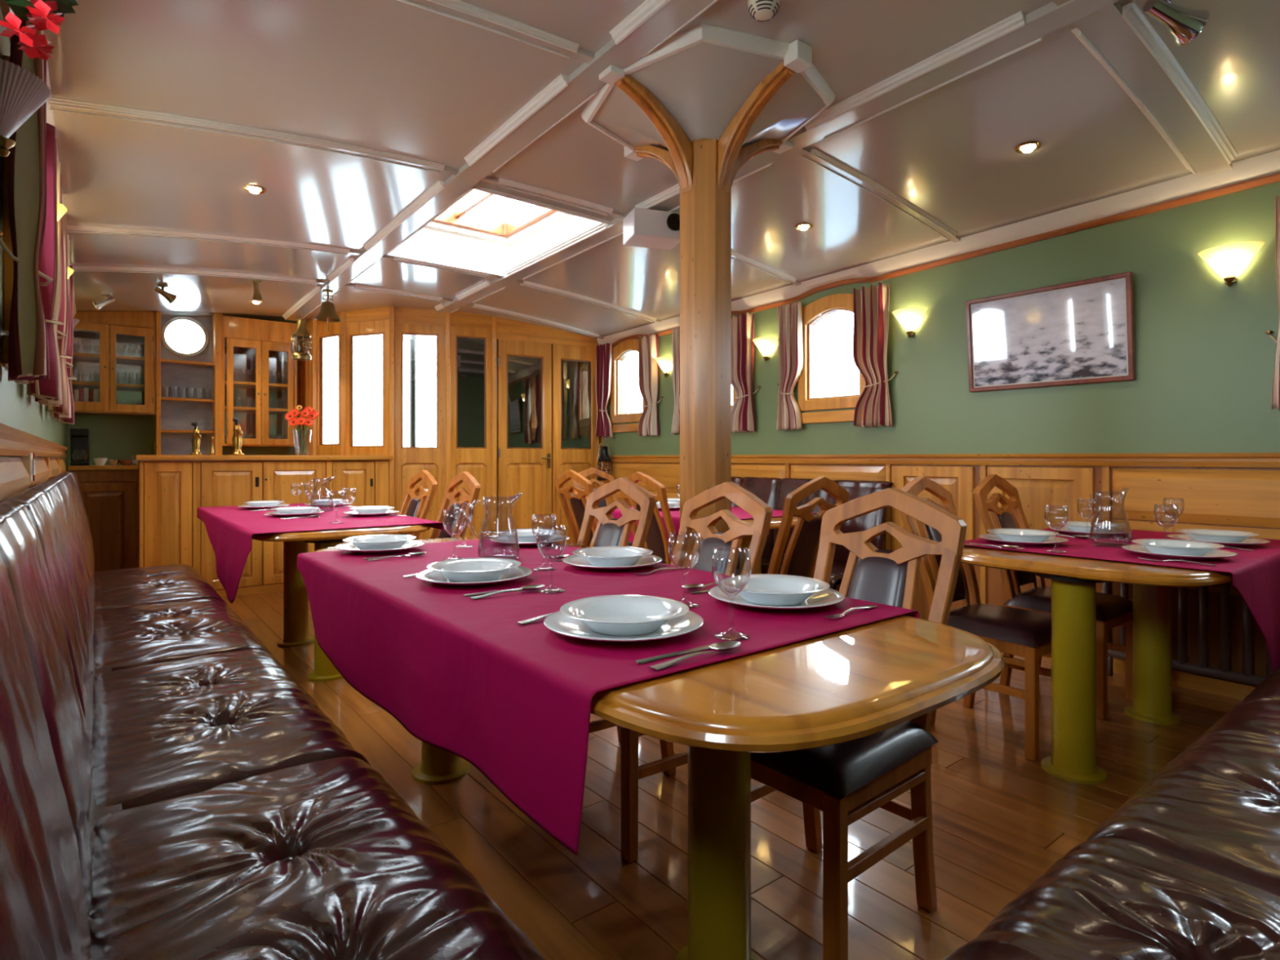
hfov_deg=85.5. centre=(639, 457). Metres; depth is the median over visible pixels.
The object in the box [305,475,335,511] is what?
jug
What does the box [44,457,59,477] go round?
trim
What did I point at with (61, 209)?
wall sconce
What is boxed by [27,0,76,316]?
trim
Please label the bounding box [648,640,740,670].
soup spoon
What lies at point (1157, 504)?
wine glass
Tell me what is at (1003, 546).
soup spoon
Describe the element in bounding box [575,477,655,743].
dining chair
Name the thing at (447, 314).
trim
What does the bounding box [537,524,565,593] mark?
wine glass
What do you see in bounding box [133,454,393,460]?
countertop
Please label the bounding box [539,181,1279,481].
wall
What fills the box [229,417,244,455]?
tap
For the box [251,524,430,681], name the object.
dining table
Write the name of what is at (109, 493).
base cabinet
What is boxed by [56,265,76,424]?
curtain
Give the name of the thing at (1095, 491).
jug
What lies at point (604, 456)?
lantern
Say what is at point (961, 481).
wall panel
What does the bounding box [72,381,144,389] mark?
shelf
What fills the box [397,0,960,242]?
trim
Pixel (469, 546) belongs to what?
wine glass
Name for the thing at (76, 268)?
trim
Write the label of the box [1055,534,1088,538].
soup spoon
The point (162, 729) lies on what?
seat cushion
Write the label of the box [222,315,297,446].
display cabinet
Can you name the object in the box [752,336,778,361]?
wall sconce
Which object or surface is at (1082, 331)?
framed picture
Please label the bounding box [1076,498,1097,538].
wine glass
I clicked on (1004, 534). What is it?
plate
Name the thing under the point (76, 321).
wall sconce
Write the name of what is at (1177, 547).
plate
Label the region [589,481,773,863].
dining chair
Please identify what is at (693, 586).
soup spoon
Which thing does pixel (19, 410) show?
wall
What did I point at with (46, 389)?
curtain
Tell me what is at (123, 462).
bowl
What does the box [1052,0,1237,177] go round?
trim
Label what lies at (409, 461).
door
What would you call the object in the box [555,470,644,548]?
dining chair
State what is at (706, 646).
table knife
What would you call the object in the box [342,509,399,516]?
dinner plate
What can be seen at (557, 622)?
dinner plate
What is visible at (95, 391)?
book
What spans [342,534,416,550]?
plate
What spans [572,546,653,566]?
plate
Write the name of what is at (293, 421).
gerbera
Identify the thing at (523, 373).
windows
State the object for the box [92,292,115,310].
spotlight
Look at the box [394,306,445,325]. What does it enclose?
trim
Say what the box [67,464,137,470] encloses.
countertop
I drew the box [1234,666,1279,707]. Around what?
seat cushion
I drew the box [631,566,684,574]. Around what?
fork
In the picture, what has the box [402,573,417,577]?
fork
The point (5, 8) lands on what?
trim
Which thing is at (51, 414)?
curtain
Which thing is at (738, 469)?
trim
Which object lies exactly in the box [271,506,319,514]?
plate
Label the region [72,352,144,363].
shelf
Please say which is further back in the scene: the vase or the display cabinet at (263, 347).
the display cabinet at (263, 347)
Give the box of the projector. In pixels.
[622,207,679,249]
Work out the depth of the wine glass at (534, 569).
2.23 m
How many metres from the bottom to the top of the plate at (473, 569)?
0.041 m
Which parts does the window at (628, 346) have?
sill, sash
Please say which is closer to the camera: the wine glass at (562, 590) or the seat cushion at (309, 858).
the seat cushion at (309, 858)
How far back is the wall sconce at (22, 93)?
1.60 m
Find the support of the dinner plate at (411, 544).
on the tablecloth at (476, 684)
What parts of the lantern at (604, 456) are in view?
handle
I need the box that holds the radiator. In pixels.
[1102,581,1271,684]
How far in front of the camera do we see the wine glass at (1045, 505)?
2.65 m
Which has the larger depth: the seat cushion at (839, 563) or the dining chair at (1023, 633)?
the seat cushion at (839, 563)
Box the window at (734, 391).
[731,387,736,407]
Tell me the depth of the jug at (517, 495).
2.46 m
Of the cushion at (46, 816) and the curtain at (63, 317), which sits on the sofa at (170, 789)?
the cushion at (46, 816)
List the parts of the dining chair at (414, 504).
leg, rail, leg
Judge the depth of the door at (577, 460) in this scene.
7.10 m
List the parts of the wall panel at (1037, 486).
panel, door frame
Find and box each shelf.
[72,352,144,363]
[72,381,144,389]
[160,359,213,366]
[160,396,213,402]
[160,429,213,433]
[224,380,287,388]
[224,406,287,412]
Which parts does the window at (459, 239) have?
hatch frame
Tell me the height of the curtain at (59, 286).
0.966 m
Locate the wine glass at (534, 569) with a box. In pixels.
[531,514,556,570]
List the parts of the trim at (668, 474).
panel, panel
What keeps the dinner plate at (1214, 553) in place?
on the tablecloth at (1255, 573)
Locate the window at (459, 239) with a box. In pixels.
[386,186,610,276]
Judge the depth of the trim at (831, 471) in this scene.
4.93 m
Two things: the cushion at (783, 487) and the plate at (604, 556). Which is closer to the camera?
the plate at (604, 556)
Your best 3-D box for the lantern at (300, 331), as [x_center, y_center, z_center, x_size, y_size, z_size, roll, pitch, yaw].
[-3.035,-1.113,6.201,0.168,0.465,0.168,0,0,-8]
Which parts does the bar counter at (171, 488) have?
panel frame, panel, door, panel, skirting, finger pull, door, panel, door, panel, finger pull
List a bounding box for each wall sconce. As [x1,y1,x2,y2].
[0,57,51,156]
[57,202,66,221]
[67,266,74,278]
[73,317,79,327]
[654,356,672,377]
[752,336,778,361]
[892,306,928,337]
[1197,240,1265,286]
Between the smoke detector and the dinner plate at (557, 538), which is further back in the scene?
the dinner plate at (557, 538)
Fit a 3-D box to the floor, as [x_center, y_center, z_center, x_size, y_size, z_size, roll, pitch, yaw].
[-0.716,1.180,4.144,4.600,0.120,8.300,0,0,-38]
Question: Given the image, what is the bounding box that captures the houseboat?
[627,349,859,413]
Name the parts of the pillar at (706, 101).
post, canopy moulding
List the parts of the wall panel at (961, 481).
panel, door frame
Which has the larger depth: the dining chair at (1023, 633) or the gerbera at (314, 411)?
the gerbera at (314, 411)
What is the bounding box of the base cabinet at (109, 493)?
[67,464,137,571]
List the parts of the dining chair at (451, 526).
leg, rail, leg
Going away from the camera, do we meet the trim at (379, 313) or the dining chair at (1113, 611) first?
the dining chair at (1113, 611)
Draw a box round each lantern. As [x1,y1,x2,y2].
[290,307,311,360]
[596,437,615,480]
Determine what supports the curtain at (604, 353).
hanging from the wall at (1205, 356)
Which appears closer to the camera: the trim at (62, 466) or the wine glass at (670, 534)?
the wine glass at (670, 534)
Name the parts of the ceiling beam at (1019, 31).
moulding, moulding, moulding, moulding, moulding, moulding, moulding, moulding, moulding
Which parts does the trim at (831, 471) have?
panel, panel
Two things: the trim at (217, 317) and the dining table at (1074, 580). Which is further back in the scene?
the trim at (217, 317)
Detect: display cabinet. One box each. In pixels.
[71,311,155,416]
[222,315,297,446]
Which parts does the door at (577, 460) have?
panel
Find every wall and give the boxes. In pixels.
[0,6,66,465]
[66,337,297,471]
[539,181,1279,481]
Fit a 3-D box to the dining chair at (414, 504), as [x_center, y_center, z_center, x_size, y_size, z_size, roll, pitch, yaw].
[-1.673,0.602,4.515,0.584,1.036,0.430,0,0,-40]
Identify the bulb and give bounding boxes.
[249,300,262,304]
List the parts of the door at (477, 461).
panel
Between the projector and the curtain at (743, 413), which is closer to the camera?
the projector
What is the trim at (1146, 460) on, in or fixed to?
attached to the wall at (1205, 356)
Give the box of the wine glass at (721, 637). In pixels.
[711,546,751,640]
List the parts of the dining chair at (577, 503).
leg, rail, leg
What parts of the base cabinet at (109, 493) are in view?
panel, rail, door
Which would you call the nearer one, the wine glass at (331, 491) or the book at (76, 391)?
the wine glass at (331, 491)
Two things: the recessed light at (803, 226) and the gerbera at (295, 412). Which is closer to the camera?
the recessed light at (803, 226)
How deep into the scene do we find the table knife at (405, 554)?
2.48 m
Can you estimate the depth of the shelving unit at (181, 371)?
6.38 m
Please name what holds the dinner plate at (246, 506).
on the tablecloth at (230, 530)
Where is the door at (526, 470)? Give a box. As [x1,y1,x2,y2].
[497,338,551,535]
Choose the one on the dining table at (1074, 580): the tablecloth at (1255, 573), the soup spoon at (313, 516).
the tablecloth at (1255, 573)
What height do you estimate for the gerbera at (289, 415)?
0.361 m
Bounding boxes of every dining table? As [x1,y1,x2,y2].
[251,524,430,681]
[312,537,1004,959]
[669,515,797,575]
[960,545,1233,784]
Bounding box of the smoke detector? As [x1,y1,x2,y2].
[747,0,779,22]
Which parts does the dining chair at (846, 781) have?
leg, leg, seat frame, seat, rail, leg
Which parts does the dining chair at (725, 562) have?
leg, leg, rail, leg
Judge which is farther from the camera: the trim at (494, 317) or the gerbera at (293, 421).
the trim at (494, 317)
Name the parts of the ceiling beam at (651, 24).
moulding, moulding, moulding, moulding, moulding, moulding, moulding, moulding, moulding, moulding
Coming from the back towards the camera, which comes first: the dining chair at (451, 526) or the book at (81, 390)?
the book at (81, 390)
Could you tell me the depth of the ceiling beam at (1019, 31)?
2.83 m
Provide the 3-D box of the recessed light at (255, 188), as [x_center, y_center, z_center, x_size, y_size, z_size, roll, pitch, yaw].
[-1.987,-1.380,3.565,0.108,0.034,0.108,0,0,-38]
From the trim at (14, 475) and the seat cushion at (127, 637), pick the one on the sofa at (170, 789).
the seat cushion at (127, 637)
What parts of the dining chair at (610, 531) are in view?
leg, rail, leg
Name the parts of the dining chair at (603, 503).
rail, leg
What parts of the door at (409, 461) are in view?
panel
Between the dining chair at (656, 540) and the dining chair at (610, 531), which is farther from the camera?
the dining chair at (656, 540)
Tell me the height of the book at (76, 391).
0.170 m
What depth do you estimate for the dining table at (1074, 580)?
2.43 m
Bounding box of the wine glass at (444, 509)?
[442,509,466,559]
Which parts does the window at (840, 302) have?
sash, sill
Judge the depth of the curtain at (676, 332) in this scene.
6.25 m
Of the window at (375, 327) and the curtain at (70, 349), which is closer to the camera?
the curtain at (70, 349)
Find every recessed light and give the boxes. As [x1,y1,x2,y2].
[243,185,266,193]
[795,222,813,230]
[1014,141,1041,153]
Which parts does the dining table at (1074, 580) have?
mounting plate, leg, leg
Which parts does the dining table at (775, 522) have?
leg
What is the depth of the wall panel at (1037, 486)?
3.87 m
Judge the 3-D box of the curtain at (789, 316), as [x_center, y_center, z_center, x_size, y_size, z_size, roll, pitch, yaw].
[1.118,-0.690,5.275,0.103,0.966,0.278,0,0,-30]
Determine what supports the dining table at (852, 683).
on the floor
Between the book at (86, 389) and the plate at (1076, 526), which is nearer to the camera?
the plate at (1076, 526)
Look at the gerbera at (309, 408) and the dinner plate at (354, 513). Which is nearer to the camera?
the dinner plate at (354, 513)
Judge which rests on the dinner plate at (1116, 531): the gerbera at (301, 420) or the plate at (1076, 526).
the plate at (1076, 526)
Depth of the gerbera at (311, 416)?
6.07 m
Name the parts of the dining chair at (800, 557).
leg, rail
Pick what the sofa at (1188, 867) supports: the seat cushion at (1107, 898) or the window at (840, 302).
the seat cushion at (1107, 898)
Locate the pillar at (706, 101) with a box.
[581,23,835,567]
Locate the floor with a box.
[222,591,1243,959]
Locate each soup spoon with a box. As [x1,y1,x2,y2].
[281,515,320,519]
[367,551,426,560]
[469,584,544,599]
[484,535,497,538]
[551,554,575,558]
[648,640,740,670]
[681,582,719,589]
[964,543,1018,548]
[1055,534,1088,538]
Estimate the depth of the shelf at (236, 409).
6.73 m
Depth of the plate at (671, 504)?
4.79 m
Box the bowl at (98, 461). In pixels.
[92,457,107,465]
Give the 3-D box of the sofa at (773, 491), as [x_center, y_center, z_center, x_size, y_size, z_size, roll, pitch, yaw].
[0.881,0.637,5.064,0.699,0.966,1.730,0,0,-38]
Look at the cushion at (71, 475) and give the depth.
3.38 m
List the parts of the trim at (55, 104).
moulding, moulding, moulding, moulding, moulding, moulding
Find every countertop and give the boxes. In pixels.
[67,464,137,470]
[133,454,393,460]
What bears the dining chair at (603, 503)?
on the floor
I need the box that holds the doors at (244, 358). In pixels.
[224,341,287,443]
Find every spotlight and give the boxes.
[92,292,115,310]
[154,284,176,303]
[251,280,263,300]
[1142,0,1209,45]
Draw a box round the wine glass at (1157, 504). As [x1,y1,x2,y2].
[1153,503,1178,531]
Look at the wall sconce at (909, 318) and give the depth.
4.47 m
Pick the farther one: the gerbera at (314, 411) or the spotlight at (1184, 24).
the gerbera at (314, 411)
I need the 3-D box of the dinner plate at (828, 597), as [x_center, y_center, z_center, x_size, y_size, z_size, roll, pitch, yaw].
[0.338,0.349,1.729,0.332,0.024,0.332,0,0,-38]
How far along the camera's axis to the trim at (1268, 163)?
3.91 m
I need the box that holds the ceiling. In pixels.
[44,0,1279,343]
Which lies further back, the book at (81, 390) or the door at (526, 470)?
the door at (526, 470)
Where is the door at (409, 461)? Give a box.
[394,323,445,539]
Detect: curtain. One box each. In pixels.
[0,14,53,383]
[26,122,63,401]
[35,161,66,406]
[45,213,71,415]
[49,234,73,418]
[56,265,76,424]
[595,342,613,437]
[638,333,663,435]
[671,327,679,435]
[731,311,760,432]
[776,301,803,430]
[853,282,897,427]
[1265,195,1279,410]
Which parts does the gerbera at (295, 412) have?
stem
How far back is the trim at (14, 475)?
1.78 m
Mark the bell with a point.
(327, 313)
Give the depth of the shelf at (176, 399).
6.35 m
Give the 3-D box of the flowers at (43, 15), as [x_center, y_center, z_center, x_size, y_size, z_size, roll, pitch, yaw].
[-1.198,-1.034,1.332,0.210,0.480,0.320,0,0,-38]
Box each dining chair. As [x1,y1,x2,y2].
[398,470,437,540]
[430,471,480,538]
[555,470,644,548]
[571,467,644,548]
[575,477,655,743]
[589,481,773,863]
[619,471,676,564]
[751,487,966,959]
[767,476,849,577]
[898,475,1051,761]
[973,474,1133,719]
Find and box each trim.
[0,0,14,44]
[0,422,67,457]
[0,457,31,501]
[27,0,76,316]
[31,457,48,485]
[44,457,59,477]
[48,97,800,285]
[55,457,66,473]
[66,225,661,323]
[71,265,604,338]
[153,311,222,454]
[297,319,312,460]
[312,317,316,460]
[316,312,340,324]
[340,311,346,460]
[346,306,389,322]
[389,306,394,510]
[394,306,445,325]
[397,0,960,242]
[445,312,450,506]
[450,311,492,328]
[492,315,497,535]
[497,316,599,346]
[551,342,603,529]
[596,149,1279,344]
[599,453,1279,467]
[601,462,679,506]
[611,172,1279,346]
[731,462,785,478]
[785,463,885,549]
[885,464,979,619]
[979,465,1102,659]
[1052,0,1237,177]
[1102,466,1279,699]
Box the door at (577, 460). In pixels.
[555,343,599,546]
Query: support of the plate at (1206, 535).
on the dinner plate at (1249, 541)
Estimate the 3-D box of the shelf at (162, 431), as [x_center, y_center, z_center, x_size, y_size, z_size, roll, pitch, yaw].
[-4.153,-0.239,6.345,0.410,0.022,0.130,0,0,-38]
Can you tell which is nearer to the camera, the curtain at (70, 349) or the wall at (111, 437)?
the curtain at (70, 349)
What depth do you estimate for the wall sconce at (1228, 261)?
3.21 m
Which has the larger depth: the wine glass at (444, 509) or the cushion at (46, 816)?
the wine glass at (444, 509)
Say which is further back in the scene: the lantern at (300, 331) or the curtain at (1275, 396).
the lantern at (300, 331)
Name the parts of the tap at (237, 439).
handle, spout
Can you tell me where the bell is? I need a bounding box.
[314,289,341,332]
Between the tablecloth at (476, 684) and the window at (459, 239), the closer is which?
the tablecloth at (476, 684)
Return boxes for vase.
[293,429,311,455]
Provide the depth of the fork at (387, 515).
4.22 m
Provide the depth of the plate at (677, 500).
5.30 m
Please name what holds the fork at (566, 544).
on the tablecloth at (476, 684)
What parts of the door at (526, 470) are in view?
panel, handle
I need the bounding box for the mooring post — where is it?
[409,338,415,447]
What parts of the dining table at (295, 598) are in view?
leg, mounting plate, leg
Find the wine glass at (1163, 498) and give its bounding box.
[1162,497,1184,536]
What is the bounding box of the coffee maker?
[70,428,88,465]
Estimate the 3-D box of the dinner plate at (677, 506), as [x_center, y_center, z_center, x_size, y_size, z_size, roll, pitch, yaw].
[0.151,0.349,4.853,0.332,0.024,0.332,0,0,-38]
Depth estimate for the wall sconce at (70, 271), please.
3.47 m
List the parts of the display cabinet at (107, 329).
door, door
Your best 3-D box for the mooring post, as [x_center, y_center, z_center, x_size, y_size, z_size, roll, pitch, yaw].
[-2.691,0.220,8.190,0.070,3.400,0.070,0,0,-38]
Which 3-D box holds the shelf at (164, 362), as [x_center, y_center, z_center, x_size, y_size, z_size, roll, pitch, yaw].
[-4.153,-0.869,6.345,0.410,0.022,0.130,0,0,-38]
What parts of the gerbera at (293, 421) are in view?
stem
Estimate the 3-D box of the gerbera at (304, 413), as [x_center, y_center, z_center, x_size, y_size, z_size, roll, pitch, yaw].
[-2.921,-0.230,6.036,0.072,0.389,0.070,0,0,20]
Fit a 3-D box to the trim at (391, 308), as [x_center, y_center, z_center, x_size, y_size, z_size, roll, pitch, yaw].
[-2.292,-0.142,6.398,0.045,2.524,0.070,0,0,-15]
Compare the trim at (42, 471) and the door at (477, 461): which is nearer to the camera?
the trim at (42, 471)
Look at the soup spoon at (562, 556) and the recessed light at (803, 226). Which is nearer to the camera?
the soup spoon at (562, 556)
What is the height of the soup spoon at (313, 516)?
0.010 m
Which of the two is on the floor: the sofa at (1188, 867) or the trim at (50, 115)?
the sofa at (1188, 867)
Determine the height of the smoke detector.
0.058 m
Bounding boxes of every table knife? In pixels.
[363,554,408,559]
[463,587,522,596]
[635,644,711,663]
[690,589,709,593]
[968,542,1024,549]
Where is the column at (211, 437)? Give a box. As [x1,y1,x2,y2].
[209,436,214,454]
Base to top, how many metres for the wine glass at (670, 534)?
0.176 m
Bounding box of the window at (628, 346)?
[610,339,644,432]
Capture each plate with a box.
[238,503,290,509]
[242,500,284,506]
[265,510,324,516]
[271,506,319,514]
[304,502,352,506]
[311,498,348,504]
[333,539,425,553]
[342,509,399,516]
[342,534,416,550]
[348,506,394,513]
[416,565,532,586]
[426,557,520,582]
[489,533,569,546]
[497,528,562,542]
[543,610,703,642]
[562,554,662,570]
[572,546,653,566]
[656,501,679,507]
[657,504,679,510]
[666,497,679,503]
[708,584,844,610]
[720,573,830,605]
[978,533,1068,546]
[986,528,1059,542]
[1048,525,1132,536]
[1056,520,1124,532]
[1121,544,1236,559]
[1131,538,1224,555]
[1167,533,1270,546]
[1176,528,1258,542]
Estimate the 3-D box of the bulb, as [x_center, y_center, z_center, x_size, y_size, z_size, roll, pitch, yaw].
[-3.341,-1.353,6.024,0.108,0.034,0.108,0,0,-38]
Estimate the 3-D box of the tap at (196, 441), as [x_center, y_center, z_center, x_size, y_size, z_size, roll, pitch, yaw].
[-3.580,-0.155,5.584,0.086,0.269,0.122,0,0,-38]
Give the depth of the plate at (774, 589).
1.77 m
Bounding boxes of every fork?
[373,515,405,517]
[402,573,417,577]
[516,613,552,624]
[539,543,584,548]
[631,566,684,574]
[821,604,877,618]
[1137,556,1215,565]
[1224,546,1253,551]
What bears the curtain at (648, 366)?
hanging from the wall at (1205, 356)
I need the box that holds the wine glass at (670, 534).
[668,532,700,608]
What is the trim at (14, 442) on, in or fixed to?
attached to the wall at (19, 410)
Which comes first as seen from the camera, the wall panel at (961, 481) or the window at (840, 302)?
the wall panel at (961, 481)
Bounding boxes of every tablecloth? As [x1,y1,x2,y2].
[196,502,444,603]
[297,538,919,855]
[593,506,816,548]
[964,528,1279,672]
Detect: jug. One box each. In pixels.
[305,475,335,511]
[469,492,523,559]
[1087,488,1132,547]
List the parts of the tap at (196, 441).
handle, spout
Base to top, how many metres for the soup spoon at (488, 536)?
0.010 m
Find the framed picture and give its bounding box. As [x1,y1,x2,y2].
[965,271,1135,391]
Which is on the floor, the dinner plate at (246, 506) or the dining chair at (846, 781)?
the dining chair at (846, 781)
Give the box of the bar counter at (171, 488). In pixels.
[133,454,393,597]
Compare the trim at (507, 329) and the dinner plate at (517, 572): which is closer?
the dinner plate at (517, 572)
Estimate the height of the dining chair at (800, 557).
1.036 m
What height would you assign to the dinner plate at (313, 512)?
0.024 m
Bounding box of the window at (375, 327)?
[345,319,389,506]
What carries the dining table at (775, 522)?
on the floor
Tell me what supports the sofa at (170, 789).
on the floor
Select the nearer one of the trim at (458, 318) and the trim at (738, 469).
the trim at (738, 469)
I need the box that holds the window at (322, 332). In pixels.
[315,321,340,460]
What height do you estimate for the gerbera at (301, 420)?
0.321 m
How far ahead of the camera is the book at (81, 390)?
5.83 m
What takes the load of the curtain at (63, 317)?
hanging from the wall at (19, 410)
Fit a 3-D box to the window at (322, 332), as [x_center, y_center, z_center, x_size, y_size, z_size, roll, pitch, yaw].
[-3.013,-0.090,6.715,0.434,2.420,0.040,0,0,32]
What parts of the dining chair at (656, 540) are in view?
leg, rail, leg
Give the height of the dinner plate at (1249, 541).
0.024 m
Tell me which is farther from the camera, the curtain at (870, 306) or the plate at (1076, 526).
the curtain at (870, 306)
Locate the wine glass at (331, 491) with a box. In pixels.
[328,490,344,523]
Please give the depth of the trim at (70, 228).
4.52 m
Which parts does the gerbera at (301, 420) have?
stem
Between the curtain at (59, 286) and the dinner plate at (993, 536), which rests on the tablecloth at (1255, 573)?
the dinner plate at (993, 536)
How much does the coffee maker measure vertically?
0.300 m
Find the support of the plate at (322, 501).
on the dinner plate at (344, 503)
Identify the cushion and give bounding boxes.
[0,482,93,764]
[0,500,92,959]
[38,475,93,646]
[53,470,94,588]
[88,756,546,959]
[90,648,370,809]
[93,564,227,609]
[93,598,273,671]
[731,476,782,552]
[733,553,846,589]
[773,478,893,562]
[942,837,1279,959]
[1085,702,1279,895]
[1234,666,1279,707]
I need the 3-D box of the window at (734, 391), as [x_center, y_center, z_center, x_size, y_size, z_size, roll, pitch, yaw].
[0.664,-0.715,5.968,0.095,0.920,0.660,0,0,-38]
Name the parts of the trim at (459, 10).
moulding, moulding, moulding, moulding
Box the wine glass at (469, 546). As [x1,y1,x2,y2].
[453,502,473,547]
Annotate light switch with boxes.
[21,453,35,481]
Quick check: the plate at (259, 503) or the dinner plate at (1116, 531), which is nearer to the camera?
the dinner plate at (1116, 531)
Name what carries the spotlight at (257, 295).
attached to the ceiling
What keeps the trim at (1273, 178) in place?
attached to the wall at (1205, 356)
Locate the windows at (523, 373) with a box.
[457,337,539,447]
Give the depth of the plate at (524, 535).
2.89 m
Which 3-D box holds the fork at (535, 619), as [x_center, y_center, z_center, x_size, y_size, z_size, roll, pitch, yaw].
[-0.185,0.356,1.571,0.212,0.009,0.025,0,0,-44]
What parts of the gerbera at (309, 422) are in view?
stem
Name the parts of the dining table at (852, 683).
leg, leg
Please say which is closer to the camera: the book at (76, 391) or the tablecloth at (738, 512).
the tablecloth at (738, 512)
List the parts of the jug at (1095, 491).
handle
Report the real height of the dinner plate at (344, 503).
0.024 m
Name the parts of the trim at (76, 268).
moulding, moulding, moulding, moulding, moulding, moulding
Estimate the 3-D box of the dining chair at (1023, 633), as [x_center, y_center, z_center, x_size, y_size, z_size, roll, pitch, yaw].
[1.437,0.602,2.896,0.430,1.036,0.584,0,0,-38]
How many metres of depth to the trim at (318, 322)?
6.75 m
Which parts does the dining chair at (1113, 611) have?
leg, rail, leg, seat, seat frame, leg, leg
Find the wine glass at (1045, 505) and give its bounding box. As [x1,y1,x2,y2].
[1044,505,1068,552]
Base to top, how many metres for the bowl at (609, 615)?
0.041 m
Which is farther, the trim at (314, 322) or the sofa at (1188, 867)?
the trim at (314, 322)
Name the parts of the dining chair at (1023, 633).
leg, rail, leg, seat, seat frame, leg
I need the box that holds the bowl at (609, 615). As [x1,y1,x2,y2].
[560,595,688,635]
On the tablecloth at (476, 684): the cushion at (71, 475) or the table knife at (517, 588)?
the table knife at (517, 588)
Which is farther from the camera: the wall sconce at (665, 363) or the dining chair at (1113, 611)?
the wall sconce at (665, 363)
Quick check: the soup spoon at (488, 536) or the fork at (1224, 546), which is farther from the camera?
the soup spoon at (488, 536)
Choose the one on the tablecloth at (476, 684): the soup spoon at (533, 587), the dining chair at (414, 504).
the soup spoon at (533, 587)
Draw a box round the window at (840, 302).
[798,293,871,423]
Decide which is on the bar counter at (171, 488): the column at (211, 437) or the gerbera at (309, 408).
the column at (211, 437)
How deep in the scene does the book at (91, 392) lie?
5.88 m
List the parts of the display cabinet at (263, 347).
door, door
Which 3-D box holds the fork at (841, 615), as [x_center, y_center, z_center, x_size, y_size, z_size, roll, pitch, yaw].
[0.490,0.356,1.607,0.212,0.009,0.025,0,0,-43]
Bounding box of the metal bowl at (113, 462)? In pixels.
[107,459,119,465]
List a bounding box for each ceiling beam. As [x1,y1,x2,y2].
[282,0,719,321]
[434,0,1120,313]
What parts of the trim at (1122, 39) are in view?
moulding, moulding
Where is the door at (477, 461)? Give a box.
[450,325,492,537]
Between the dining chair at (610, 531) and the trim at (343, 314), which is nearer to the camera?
the dining chair at (610, 531)
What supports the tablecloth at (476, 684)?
on the dining table at (852, 683)
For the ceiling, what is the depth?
3.08 m
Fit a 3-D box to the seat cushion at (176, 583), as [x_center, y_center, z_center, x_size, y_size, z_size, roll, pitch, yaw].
[-2.611,0.736,3.710,0.566,0.185,1.340,0,0,-38]
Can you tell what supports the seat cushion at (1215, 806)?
on the sofa at (1188, 867)
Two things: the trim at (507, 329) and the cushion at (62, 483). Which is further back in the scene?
the trim at (507, 329)
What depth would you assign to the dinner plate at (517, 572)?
2.00 m
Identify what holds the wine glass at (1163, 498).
on the tablecloth at (1255, 573)
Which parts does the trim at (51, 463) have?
panel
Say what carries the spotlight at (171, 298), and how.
attached to the ceiling
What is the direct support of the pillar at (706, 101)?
on the floor
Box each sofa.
[0,470,546,959]
[731,476,893,591]
[942,666,1279,959]
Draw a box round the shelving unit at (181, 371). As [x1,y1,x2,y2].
[160,315,213,454]
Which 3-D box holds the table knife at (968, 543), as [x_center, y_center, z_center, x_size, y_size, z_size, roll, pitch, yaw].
[1.446,0.359,2.811,0.020,0.004,0.220,0,0,-39]
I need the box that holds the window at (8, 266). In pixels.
[1,54,34,384]
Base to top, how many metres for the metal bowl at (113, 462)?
0.050 m
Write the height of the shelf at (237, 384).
0.025 m
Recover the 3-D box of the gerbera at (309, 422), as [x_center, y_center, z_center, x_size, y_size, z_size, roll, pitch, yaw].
[-2.886,-0.191,6.004,0.097,0.310,0.059,0,0,1]
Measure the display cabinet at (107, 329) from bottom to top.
0.900 m
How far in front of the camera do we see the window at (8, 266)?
1.91 m
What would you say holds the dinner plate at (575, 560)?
on the tablecloth at (476, 684)
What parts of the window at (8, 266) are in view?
frame, sill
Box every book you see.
[74,389,79,401]
[79,388,83,401]
[84,387,88,401]
[88,390,93,401]
[93,389,97,401]
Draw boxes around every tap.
[189,422,202,454]
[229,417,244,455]
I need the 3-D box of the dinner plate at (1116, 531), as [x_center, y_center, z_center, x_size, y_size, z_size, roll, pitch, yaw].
[2.128,0.349,3.278,0.332,0.024,0.332,0,0,-38]
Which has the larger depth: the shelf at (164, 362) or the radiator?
the shelf at (164, 362)
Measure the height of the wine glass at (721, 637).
0.176 m
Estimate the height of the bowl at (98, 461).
0.060 m
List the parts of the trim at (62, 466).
panel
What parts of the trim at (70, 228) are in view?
moulding, moulding, moulding, moulding, moulding, moulding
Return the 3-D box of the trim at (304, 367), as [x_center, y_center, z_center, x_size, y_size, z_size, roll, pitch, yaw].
[-3.353,-0.180,6.968,0.402,2.600,0.022,0,0,42]
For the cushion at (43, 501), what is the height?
0.600 m
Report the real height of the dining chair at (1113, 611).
1.036 m
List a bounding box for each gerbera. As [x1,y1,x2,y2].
[284,411,305,453]
[288,417,306,453]
[289,408,302,453]
[297,417,306,453]
[300,408,311,447]
[301,409,319,453]
[302,411,317,452]
[303,406,314,442]
[303,417,314,453]

